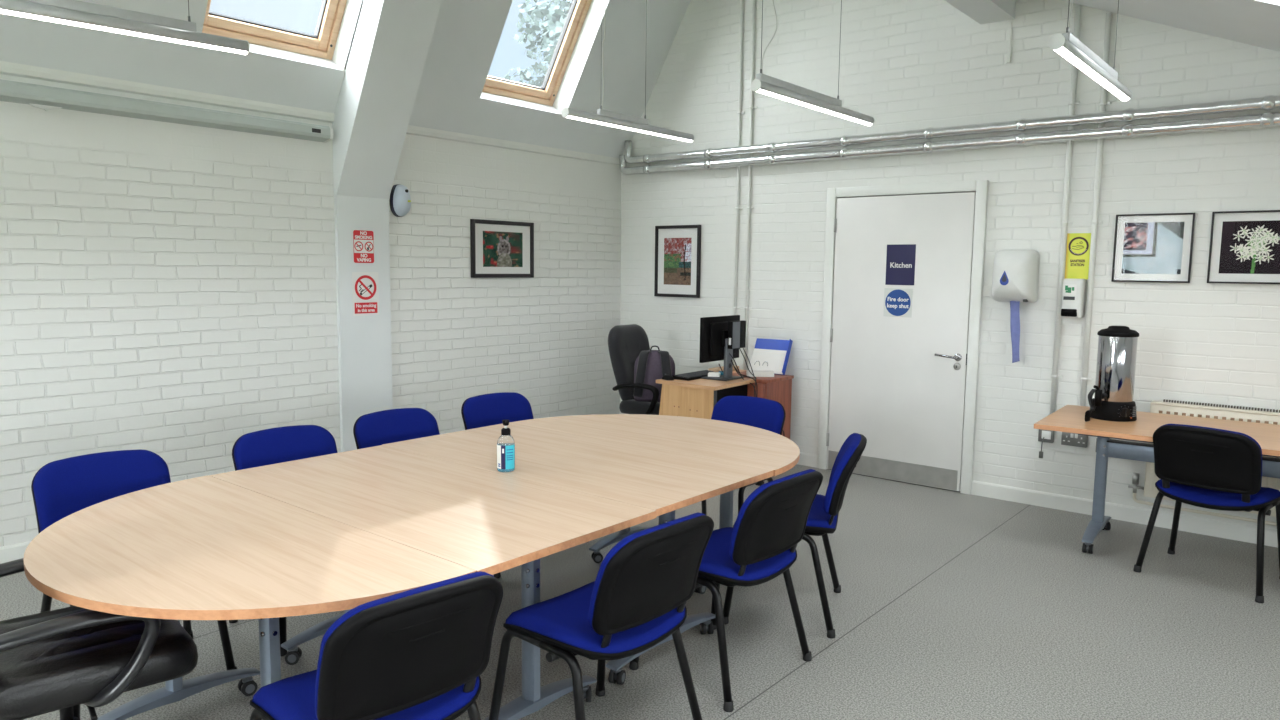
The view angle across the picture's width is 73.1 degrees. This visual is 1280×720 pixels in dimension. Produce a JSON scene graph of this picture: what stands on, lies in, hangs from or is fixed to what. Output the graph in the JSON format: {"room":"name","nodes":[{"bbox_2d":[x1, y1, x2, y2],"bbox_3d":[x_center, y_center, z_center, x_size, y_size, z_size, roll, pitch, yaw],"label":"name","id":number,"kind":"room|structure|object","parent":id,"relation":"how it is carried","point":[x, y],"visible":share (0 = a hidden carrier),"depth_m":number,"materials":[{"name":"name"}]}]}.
{"room":"meeting room","nodes":[
{"label":"meeting room","id":0,"kind":"room"},
{"bbox_2d":[0,74,621,546],"bbox_3d":[-3.299,-0.185,4.268,0.250,2.430,9.500,6,8,39],"label":"wall","id":1,"kind":"structure","parent":0,"point":[168,290],"depth_m":5.13,"materials":[{"name":"brick"}]},
{"bbox_2d":[0,541,30,563],"bbox_3d":[-3.215,0.987,4.301,0.018,0.095,9.480,6,8,39],"label":"baseboard","id":2,"kind":"structure","parent":1,"relation":"attached to","point":[8,553],"depth_m":4.35,"materials":[{"name":"white paint"}]},
{"bbox_2d":[0,79,333,142],"bbox_3d":[-2.767,-1.322,4.506,0.094,0.132,2.515,6,8,39],"label":"projector screen","id":3,"kind":"object","parent":1,"relation":"attached to","point":[47,98],"visible":1,"depth_m":4.64,"materials":[{"name":"white plastic"}]},
{"bbox_2d":[0,61,618,164],"bbox_3d":[-3.177,-1.398,4.047,0.030,0.057,9.500,6,8,39],"label":"trim","id":4,"kind":"structure","parent":1,"relation":"attached to","point":[6,68],"depth_m":5.01,"materials":[{"name":"white paint"}]},
{"bbox_2d":[390,184,410,216],"bbox_3d":[-1.627,-1.091,5.912,0.106,0.220,0.128,6,8,39],"label":"air freshener","id":5,"kind":"object","parent":1,"relation":"attached to","point":[400,199],"visible":1,"depth_m":5.88,"materials":[{"name":"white plastic"}]},
{"bbox_2d":[470,219,533,277],"bbox_3d":[-1.060,-0.857,6.697,0.024,0.436,0.629,6,8,39],"label":"framed picture","id":6,"kind":"object","parent":1,"relation":"attached to","point":[498,249],"visible":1,"depth_m":6.68,"materials":[{"name":"black glass"}]},
{"bbox_2d":[483,231,522,266],"bbox_3d":[-1.060,-0.857,6.698,0.001,0.270,0.405,6,8,39],"label":"photo","id":7,"kind":"object","parent":6,"relation":"attached to","point":[500,249],"depth_m":6.69},
{"bbox_2d":[0,0,689,157],"bbox_3d":[-2.886,-2.256,3.720,1.326,2.075,9.500,6,8,39],"label":"ceiling","id":8,"kind":"structure","parent":0,"point":[466,35],"depth_m":5.86,"materials":[{"name":"white paint"}]},
{"bbox_2d":[202,0,346,59],"bbox_3d":[-2.002,-2.437,4.889,0.733,1.194,0.881,6,8,39],"label":"window","id":9,"kind":"structure","parent":8,"relation":"attached to","point":[322,43],"depth_m":5.23,"materials":[{"name":"brown wood"}]},
{"bbox_2d":[482,0,591,105],"bbox_3d":[-0.755,-2.586,6.391,0.733,1.194,0.877,6,8,39],"label":"window","id":10,"kind":"structure","parent":8,"relation":"attached to","point":[546,94],"depth_m":6.71,"materials":[{"name":"brown wood"}]},
{"bbox_2d":[0,464,1279,719],"bbox_3d":[-0.674,1.387,2.244,7.200,0.200,10.100,6,8,39],"label":"floor","id":11,"kind":"structure","parent":0,"point":[950,605],"depth_m":3.66,"materials":[{"name":"carpet"}]},
{"bbox_2d":[0,558,197,719],"bbox_3d":[-1.586,0.729,2.324,0.689,1.071,0.657,-5,8,-40],"label":"office chair","id":12,"kind":"object","parent":11,"relation":"on","point":[62,659],"visible":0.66,"depth_m":2.20,"materials":[{"name":"black leather"}]},
{"bbox_2d":[31,449,236,719],"bbox_3d":[-1.879,0.771,3.160,0.578,0.800,0.562,6,8,42],"label":"chair","id":13,"kind":"object","parent":11,"relation":"on","point":[62,488],"visible":0.21,"depth_m":3.20,"materials":[{"name":"blue fabric"}]},
{"bbox_2d":[23,475,475,719],"bbox_3d":[-1.306,0.887,2.562,1.585,0.710,0.785,6,8,39],"label":"meeting table","id":14,"kind":"object","parent":11,"relation":"on","point":[207,547],"visible":0.98,"depth_m":2.41,"materials":[{"name":"brown wood"}]},
{"bbox_2d":[229,425,337,655],"bbox_3d":[-1.420,0.717,3.713,0.578,0.800,0.562,6,8,43],"label":"chair","id":15,"kind":"object","parent":11,"relation":"on","point":[270,446],"visible":0.14,"depth_m":3.78,"materials":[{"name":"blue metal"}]},
{"bbox_2d":[334,194,392,451],"bbox_3d":[-1.851,-0.105,5.822,0.030,1.970,0.389,6,8,39],"label":"pillar","id":16,"kind":"structure","parent":11,"relation":"on","point":[364,342],"depth_m":5.77,"materials":[{"name":"white paint"}]},
{"bbox_2d":[353,230,373,262],"bbox_3d":[-1.834,-0.752,5.737,0.003,0.214,0.152,6,8,39],"label":"no smoking sign","id":17,"kind":"object","parent":16,"relation":"attached to","point":[363,241],"visible":1,"depth_m":5.74,"materials":[{"name":"red plastic"}]},
{"bbox_2d":[352,272,378,315],"bbox_3d":[-1.833,-0.442,5.776,0.003,0.290,0.200,6,8,39],"label":"no smoking sign","id":18,"kind":"object","parent":16,"relation":"attached to","point":[365,285],"visible":1,"depth_m":5.77,"materials":[{"name":"white plastic"}]},
{"bbox_2d":[250,571,502,719],"bbox_3d":[-0.664,0.890,2.186,0.562,0.800,0.578,-5,9,-44],"label":"chair","id":19,"kind":"object","parent":11,"relation":"on","point":[420,653],"visible":1,"depth_m":1.99,"materials":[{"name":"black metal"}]},
{"bbox_2d":[353,408,500,577],"bbox_3d":[-1.070,0.666,4.213,0.578,0.800,0.562,6,8,43],"label":"chair","id":20,"kind":"object","parent":11,"relation":"on","point":[378,428],"visible":0.19,"depth_m":4.29,"materials":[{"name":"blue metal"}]},
{"bbox_2d":[209,445,655,719],"bbox_3d":[-0.805,0.829,3.159,1.585,0.710,0.773,6,8,39],"label":"meeting table","id":21,"kind":"object","parent":11,"relation":"on","point":[478,519],"visible":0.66,"depth_m":2.93,"materials":[{"name":"brown wood"}]},
{"bbox_2d":[461,392,588,541],"bbox_3d":[-0.669,0.609,4.789,0.562,0.800,0.578,-5,9,-44],"label":"chair","id":22,"kind":"object","parent":11,"relation":"on","point":[490,409],"visible":0.2,"depth_m":4.87,"materials":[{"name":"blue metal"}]},
{"bbox_2d":[382,422,773,684],"bbox_3d":[-0.318,0.769,3.761,1.585,0.710,0.778,6,8,39],"label":"meeting table","id":23,"kind":"object","parent":11,"relation":"on","point":[665,482],"visible":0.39,"depth_m":3.55,"materials":[{"name":"brown wood"}]},
{"bbox_2d":[497,420,514,471],"bbox_3d":[-0.534,0.340,3.445,0.072,0.206,0.072,6,8,39],"label":"bottle","id":24,"kind":"object","parent":23,"relation":"on","point":[505,443],"visible":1,"depth_m":3.42,"materials":[{"name":"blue plastic"}]},
{"bbox_2d":[489,513,713,719],"bbox_3d":[-0.102,0.842,2.691,0.578,0.800,0.562,6,8,41],"label":"chair","id":25,"kind":"object","parent":11,"relation":"on","point":[639,594],"visible":1,"depth_m":2.52,"materials":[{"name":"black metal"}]},
{"bbox_2d":[608,324,659,414],"bbox_3d":[0.136,0.278,6.661,0.689,1.071,0.657,5,8,36],"label":"office chair","id":26,"kind":"object","parent":11,"relation":"on","point":[625,342],"visible":0.39,"depth_m":6.60,"materials":[{"name":"black fabric"}]},
{"bbox_2d":[633,346,674,401],"bbox_3d":[0.110,0.111,6.543,0.311,0.441,0.266,1,6,3],"label":"backpack","id":27,"kind":"object","parent":26,"relation":"on","point":[651,365],"visible":0.72,"depth_m":6.47,"materials":[{"name":"fabric"}]},
{"bbox_2d":[513,414,799,593],"bbox_3d":[0.187,0.709,4.363,1.585,0.710,0.792,6,8,39],"label":"meeting table","id":28,"kind":"object","parent":11,"relation":"on","point":[707,438],"visible":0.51,"depth_m":4.22,"materials":[{"name":"brown wood"}]},
{"bbox_2d":[656,369,754,418],"bbox_3d":[0.612,0.473,6.535,0.560,0.698,0.990,6,8,39],"label":"desk","id":29,"kind":"object","parent":11,"relation":"on","point":[697,398],"visible":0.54,"depth_m":6.16,"materials":[{"name":"brown wood"}]},
{"bbox_2d":[662,374,673,379],"bbox_3d":[0.204,0.123,6.298,0.062,0.039,0.110,-4,8,-35],"label":"computer mouse","id":30,"kind":"object","parent":29,"relation":"on","point":[665,377],"visible":1,"depth_m":6.27,"materials":[{"name":"black plastic"}]},
{"bbox_2d":[673,370,713,380],"bbox_3d":[0.426,0.112,6.457,0.140,0.032,0.430,5,8,37],"label":"keyboard","id":31,"kind":"object","parent":29,"relation":"on","point":[698,374],"visible":0.89,"depth_m":6.36,"materials":[{"name":"black plastic"}]},
{"bbox_2d":[708,365,738,371],"bbox_3d":[0.664,0.073,6.829,0.080,0.035,0.320,6,8,39],"label":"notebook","id":32,"kind":"object","parent":29,"relation":"on","point":[716,369],"visible":0.44,"depth_m":6.73,"materials":[{"name":"beige paper"}]},
{"bbox_2d":[699,315,757,396],"bbox_3d":[0.604,0.059,6.377,0.455,0.761,0.341,-2,7,-21],"label":"monitor","id":33,"kind":"object","parent":29,"relation":"on","point":[713,330],"visible":0.88,"depth_m":6.30,"materials":[{"name":"black plastic"}]},
{"bbox_2d":[708,372,719,376],"bbox_3d":[0.551,0.108,6.426,0.086,0.024,0.087,2,6,11],"label":"paper pad","id":34,"kind":"object","parent":33,"relation":"on","point":[710,374],"visible":1,"depth_m":6.39,"materials":[{"name":"white paper"}]},
{"bbox_2d":[728,320,756,396],"bbox_3d":[0.780,0.065,6.336,0.175,0.701,0.254,6,8,39],"label":"computer","id":35,"kind":"object","parent":33,"relation":"attached to","point":[736,329],"visible":0.93,"depth_m":6.29,"materials":[{"name":"black plastic"}]},
{"bbox_2d":[629,469,822,711],"bbox_3d":[0.352,0.784,3.272,0.578,0.800,0.562,6,8,41],"label":"chair","id":36,"kind":"object","parent":11,"relation":"on","point":[770,524],"visible":0.84,"depth_m":3.06,"materials":[{"name":"black metal"}]},
{"bbox_2d":[701,396,785,514],"bbox_3d":[0.482,0.626,4.749,0.562,0.800,0.578,5,8,37],"label":"chair","id":37,"kind":"object","parent":11,"relation":"on","point":[762,413],"visible":0.23,"depth_m":4.84,"materials":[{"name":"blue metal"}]},
{"bbox_2d":[732,371,793,438],"bbox_3d":[0.880,0.472,6.621,0.416,0.712,0.422,6,8,39],"label":"base cabinet","id":38,"kind":"object","parent":11,"relation":"on","point":[778,388],"visible":0.2,"depth_m":6.49,"materials":[{"name":"brown wood"}]},
{"bbox_2d":[746,370,773,376],"bbox_3d":[0.910,0.102,6.547,0.203,0.037,0.104,1,6,1],"label":"paper stack","id":39,"kind":"object","parent":38,"relation":"on","point":[757,373],"visible":0.98,"depth_m":6.50,"materials":[{"name":"white paper"}]},
{"bbox_2d":[749,338,792,374],"bbox_3d":[1.007,-0.035,6.724,0.311,0.273,0.167,5,8,35],"label":"file","id":40,"kind":"object","parent":38,"relation":"on","point":[768,354],"visible":0.94,"depth_m":6.73,"materials":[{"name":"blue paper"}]},
{"bbox_2d":[723,433,866,638],"bbox_3d":[0.700,0.725,3.862,0.578,0.800,0.562,2,6,15],"label":"chair","id":41,"kind":"object","parent":11,"relation":"on","point":[822,519],"visible":0.63,"depth_m":3.62,"materials":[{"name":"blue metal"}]},
{"bbox_2d":[1034,405,1279,553],"bbox_3d":[3.054,0.725,4.523,1.700,0.710,0.860,5,8,37],"label":"folding table","id":42,"kind":"object","parent":11,"relation":"on","point":[1069,418],"visible":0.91,"depth_m":4.72,"materials":[{"name":"brown wood"}]},
{"bbox_2d":[1085,326,1138,421],"bbox_3d":[2.624,0.074,4.776,0.240,0.519,0.375,4,7,31],"label":"urn","id":43,"kind":"object","parent":42,"relation":"on","point":[1112,400],"visible":1,"depth_m":4.75,"materials":[{"name":"silver metal"}]},
{"bbox_2d":[1093,385,1107,405],"bbox_3d":[2.522,0.192,4.745,0.132,0.119,0.036,-4,8,-38],"label":"tap","id":44,"kind":"object","parent":43,"relation":"on","point":[1101,395],"depth_m":4.74,"materials":[{"name":"black plastic"}]},
{"bbox_2d":[1133,424,1279,602],"bbox_3d":[2.866,0.700,4.313,0.578,0.800,0.562,-5,8,-40],"label":"chair","id":45,"kind":"object","parent":11,"relation":"on","point":[1199,466],"visible":1,"depth_m":4.14,"materials":[{"name":"black metal"}]},
{"bbox_2d":[619,0,1279,529],"bbox_3d":[2.457,-1.197,5.743,7.100,4.255,0.250,6,8,39],"label":"wall","id":46,"kind":"structure","parent":0,"point":[905,65],"depth_m":5.72,"materials":[{"name":"brick"}]},
{"bbox_2d":[654,225,700,297],"bbox_3d":[0.318,-0.841,7.374,0.475,0.608,0.024,6,8,39],"label":"framed picture","id":47,"kind":"object","parent":46,"relation":"attached to","point":[677,247],"visible":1,"depth_m":7.37,"materials":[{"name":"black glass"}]},
{"bbox_2d":[664,238,691,284],"bbox_3d":[0.319,-0.842,7.375,0.291,0.398,0.001,6,8,39],"label":"photo","id":48,"kind":"object","parent":47,"relation":"attached to","point":[677,251],"depth_m":7.37},
{"bbox_2d":[733,0,744,364],"bbox_3d":[0.797,-1.546,6.906,0.059,3.661,0.033,6,8,39],"label":"conduit","id":49,"kind":"object","parent":46,"relation":"attached to","point":[737,208],"visible":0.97,"depth_m":6.90,"materials":[{"name":"white metal"}]},
{"bbox_2d":[743,0,756,369],"bbox_3d":[0.881,-1.515,6.839,0.059,3.615,0.033,6,8,39],"label":"conduit","id":50,"kind":"object","parent":46,"relation":"attached to","point":[751,107],"visible":0.97,"depth_m":6.85,"materials":[{"name":"white metal"}]},
{"bbox_2d":[818,180,988,494],"bbox_3d":[1.818,-0.175,6.155,1.162,2.120,0.087,6,8,39],"label":"door","id":51,"kind":"structure","parent":46,"relation":"in","point":[909,386],"depth_m":6.13,"materials":[{"name":"white paint"}]},
{"bbox_2d":[883,288,912,317],"bbox_3d":[1.832,-0.407,6.140,0.208,0.202,0.004,6,8,39],"label":"door sign","id":52,"kind":"object","parent":51,"relation":"attached to","point":[897,302],"visible":1,"depth_m":6.14,"materials":[{"name":"blue plastic"}]},
{"bbox_2d":[885,244,915,284],"bbox_3d":[1.841,-0.673,6.107,0.212,0.285,0.003,6,8,39],"label":"door sign","id":53,"kind":"object","parent":51,"relation":"attached to","point":[900,259],"visible":1,"depth_m":6.11,"materials":[{"name":"blue plastic"}]},
{"bbox_2d":[619,112,1279,174],"bbox_3d":[1.802,-1.516,6.019,5.110,0.181,0.109,6,8,39],"label":"pipe","id":54,"kind":"object","parent":46,"relation":"attached to","point":[1267,119],"visible":1,"depth_m":5.60,"materials":[{"name":"metal"}]},
{"bbox_2d":[624,95,1279,163],"bbox_3d":[1.827,-1.617,5.989,5.050,0.211,0.109,6,8,39],"label":"pipe","id":55,"kind":"object","parent":46,"relation":"attached to","point":[1269,102],"visible":1,"depth_m":5.59,"materials":[{"name":"metal"}]},
{"bbox_2d":[1006,19,1011,62],"bbox_3d":[2.377,-2.049,5.554,0.025,0.268,0.014,6,8,39],"label":"cable trunking","id":56,"kind":"object","parent":46,"relation":"attached to","point":[1009,48],"visible":1,"depth_m":5.55,"materials":[{"name":"white paint"}]},
{"bbox_2d":[992,249,1039,362],"bbox_3d":[2.395,-0.344,5.567,0.256,0.735,0.226,6,8,39],"label":"paper towel dispenser","id":57,"kind":"object","parent":46,"relation":"attached to","point":[1015,280],"visible":1,"depth_m":5.49,"materials":[{"name":"white plastic"}]},
{"bbox_2d":[1010,301,1019,362],"bbox_3d":[2.420,-0.182,5.580,0.092,0.410,0.037,6,8,39],"label":"paper towel","id":58,"kind":"object","parent":57,"relation":"hanging from","point":[1014,305],"depth_m":5.57,"materials":[{"name":"blue paper"}]},
{"bbox_2d":[797,452,1277,547],"bbox_3d":[2.355,0.881,5.858,6.580,0.095,0.018,6,8,39],"label":"baseboard","id":59,"kind":"structure","parent":46,"relation":"attached to","point":[1204,526],"depth_m":5.34,"materials":[{"name":"white paint"}]},
{"bbox_2d":[1038,429,1054,457],"bbox_3d":[2.619,0.538,5.581,0.090,0.196,0.052,6,8,39],"label":"wall socket","id":60,"kind":"object","parent":46,"relation":"attached to","point":[1047,436],"visible":0.89,"depth_m":5.57,"materials":[{"name":"grey metal"}]},
{"bbox_2d":[1041,431,1050,438],"bbox_3d":[2.617,0.483,5.565,0.056,0.052,0.004,6,8,39],"label":"switch","id":61,"kind":"object","parent":60,"relation":"attached to","point":[1044,434],"depth_m":5.56,"materials":[{"name":"white plastic"}]},
{"bbox_2d":[1050,5,1080,413],"bbox_3d":[2.672,-0.851,5.413,0.062,2.641,0.039,6,8,39],"label":"conduit","id":62,"kind":"object","parent":46,"relation":"attached to","point":[1072,102],"visible":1,"depth_m":5.41,"materials":[{"name":"white metal"}]},
{"bbox_2d":[1061,279,1086,317],"bbox_3d":[2.698,-0.384,5.386,0.118,0.245,0.112,6,8,39],"label":"soap dispenser","id":63,"kind":"object","parent":46,"relation":"attached to","point":[1074,290],"visible":1,"depth_m":5.35,"materials":[{"name":"white plastic"}]},
{"bbox_2d":[1065,285,1073,292],"bbox_3d":[2.662,-0.439,5.354,0.053,0.045,0.001,6,8,39],"label":"print","id":64,"kind":"object","parent":63,"relation":"attached to","point":[1068,288],"depth_m":5.35,"materials":[{"name":"green paper"}]},
{"bbox_2d":[1061,432,1087,447],"bbox_3d":[2.753,0.500,5.474,0.148,0.090,0.038,6,8,39],"label":"wall socket","id":65,"kind":"object","parent":46,"relation":"attached to","point":[1070,439],"visible":0.85,"depth_m":5.46,"materials":[{"name":"grey metal"}]},
{"bbox_2d":[1064,233,1090,278],"bbox_3d":[2.736,-0.648,5.399,0.140,0.287,0.003,6,8,39],"label":"poster","id":66,"kind":"object","parent":46,"relation":"attached to","point":[1078,244],"visible":1,"depth_m":5.40,"materials":[{"name":"yellow paper"}]},
{"bbox_2d":[1080,12,1111,405],"bbox_3d":[2.804,-0.802,5.309,0.062,2.570,0.039,6,8,39],"label":"conduit","id":67,"kind":"object","parent":46,"relation":"attached to","point":[1102,103],"visible":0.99,"depth_m":5.30,"materials":[{"name":"white metal"}]},
{"bbox_2d":[1111,213,1195,282],"bbox_3d":[3.042,-0.664,5.131,0.407,0.404,0.022,6,8,39],"label":"framed picture","id":68,"kind":"object","parent":46,"relation":"attached to","point":[1147,247],"visible":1,"depth_m":5.13,"materials":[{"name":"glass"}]},
{"bbox_2d":[1122,222,1184,273],"bbox_3d":[3.043,-0.664,5.132,0.307,0.304,0.001,6,8,39],"label":"photo","id":69,"kind":"object","parent":68,"relation":"attached to","point":[1148,247],"depth_m":5.13},
{"bbox_2d":[1128,399,1279,525],"bbox_3d":[3.692,0.617,4.665,1.840,0.647,0.100,6,8,39],"label":"radiator","id":70,"kind":"object","parent":46,"relation":"attached to","point":[1194,409],"visible":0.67,"depth_m":4.97,"materials":[{"name":"beige metal"}]},
{"bbox_2d":[1163,399,1279,412],"bbox_3d":[3.748,0.305,4.608,1.658,0.014,0.020,6,8,39],"label":"grille","id":71,"kind":"object","parent":70,"relation":"attached to","point":[1170,401],"depth_m":4.94,"materials":[{"name":"white metal"}]},
{"bbox_2d":[1207,210,1279,283],"bbox_3d":[3.422,-0.628,4.820,0.410,0.405,0.022,6,8,39],"label":"framed picture","id":72,"kind":"object","parent":46,"relation":"attached to","point":[1244,248],"visible":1,"depth_m":4.84,"materials":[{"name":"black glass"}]},
{"bbox_2d":[1219,220,1279,273],"bbox_3d":[3.422,-0.628,4.821,0.306,0.293,0.001,6,8,39],"label":"photo","id":73,"kind":"object","parent":72,"relation":"attached to","point":[1247,247],"depth_m":4.83},
{"bbox_2d":[1061,0,1279,51],"bbox_3d":[-0.137,-1.850,1.478,5.811,2.652,9.500,6,8,39],"label":"ceiling","id":74,"kind":"structure","parent":0,"point":[1251,22],"depth_m":4.51,"materials":[{"name":"white paint"}]},
{"bbox_2d":[0,0,249,54],"bbox_3d":[-2.029,-2.047,3.019,0.058,1.699,1.220,6,10,39],"label":"pendant lamp","id":75,"kind":"object","parent":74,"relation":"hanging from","point":[69,12],"visible":1,"depth_m":3.21,"materials":[{"name":"metal"}]},
{"bbox_2d":[332,0,441,198],"bbox_3d":[0.696,-1.857,3.534,6.620,2.567,0.389,6,8,39],"label":"beam","id":76,"kind":"structure","parent":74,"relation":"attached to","point":[387,56],"depth_m":5.42,"materials":[{"name":"white paint"}]},
{"bbox_2d":[561,0,694,142],"bbox_3d":[-0.032,-2.265,5.332,0.058,1.669,1.220,6,8,39],"label":"pendant lamp","id":77,"kind":"object","parent":74,"relation":"hanging from","point":[603,117],"visible":1,"depth_m":5.30,"materials":[{"name":"metal"}]},
{"bbox_2d":[567,116,691,141],"bbox_3d":[-0.041,-1.442,5.421,0.042,0.010,1.202,6,8,39],"label":"diffuser","id":78,"kind":"object","parent":77,"relation":"attached to","point":[593,119],"depth_m":5.39,"materials":[{"name":"white plastic"}]},
{"bbox_2d":[750,0,874,125],"bbox_3d":[0.966,-1.906,4.584,0.058,1.139,1.270,6,8,39],"label":"pendant lamp","id":79,"kind":"object","parent":74,"relation":"hanging from","point":[764,84],"visible":1,"depth_m":4.47,"materials":[{"name":"metal"}]},
{"bbox_2d":[757,89,871,125],"bbox_3d":[0.960,-1.347,4.644,0.042,0.010,1.252,6,8,39],"label":"diffuser","id":80,"kind":"object","parent":79,"relation":"attached to","point":[777,93],"depth_m":4.58,"materials":[{"name":"white plastic"}]},
{"bbox_2d":[944,0,1015,23],"bbox_3d":[-0.706,-2.065,1.929,0.215,0.470,9.500,6,8,39],"label":"beam","id":81,"kind":"structure","parent":74,"relation":"attached to","point":[981,11],"depth_m":5.38,"materials":[{"name":"white paint"}]},
{"bbox_2d":[1048,0,1131,101],"bbox_3d":[2.007,-1.552,3.768,0.058,0.634,1.290,6,8,39],"label":"pendant lamp","id":82,"kind":"object","parent":74,"relation":"hanging from","point":[1067,45],"visible":1,"depth_m":3.63,"materials":[{"name":"metal"}]},
{"bbox_2d":[1054,47,1129,100],"bbox_3d":[2.003,-1.244,3.801,0.042,0.010,1.272,6,8,39],"label":"diffuser","id":83,"kind":"object","parent":82,"relation":"attached to","point":[1070,54],"depth_m":3.71,"materials":[{"name":"white plastic"}]},
{"label":"outside","id":84,"kind":"structure","parent":0,"visible":0},
{"bbox_3d":[-0.195,1.020,8.001,120.000,0.200,120.000,6,8,39],"label":"ground","id":85,"kind":"structure","parent":84,"visible":0},
{"bbox_2d":[504,0,572,86],"bbox_3d":[-1.011,-4.725,20.799,7.054,8.477,5.953,-3,7,-27],"label":"tree","id":86,"kind":"object","parent":85,"relation":"on","point":[553,22],"visible":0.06,"depth_m":19.50,"materials":[{"name":"green plant"}]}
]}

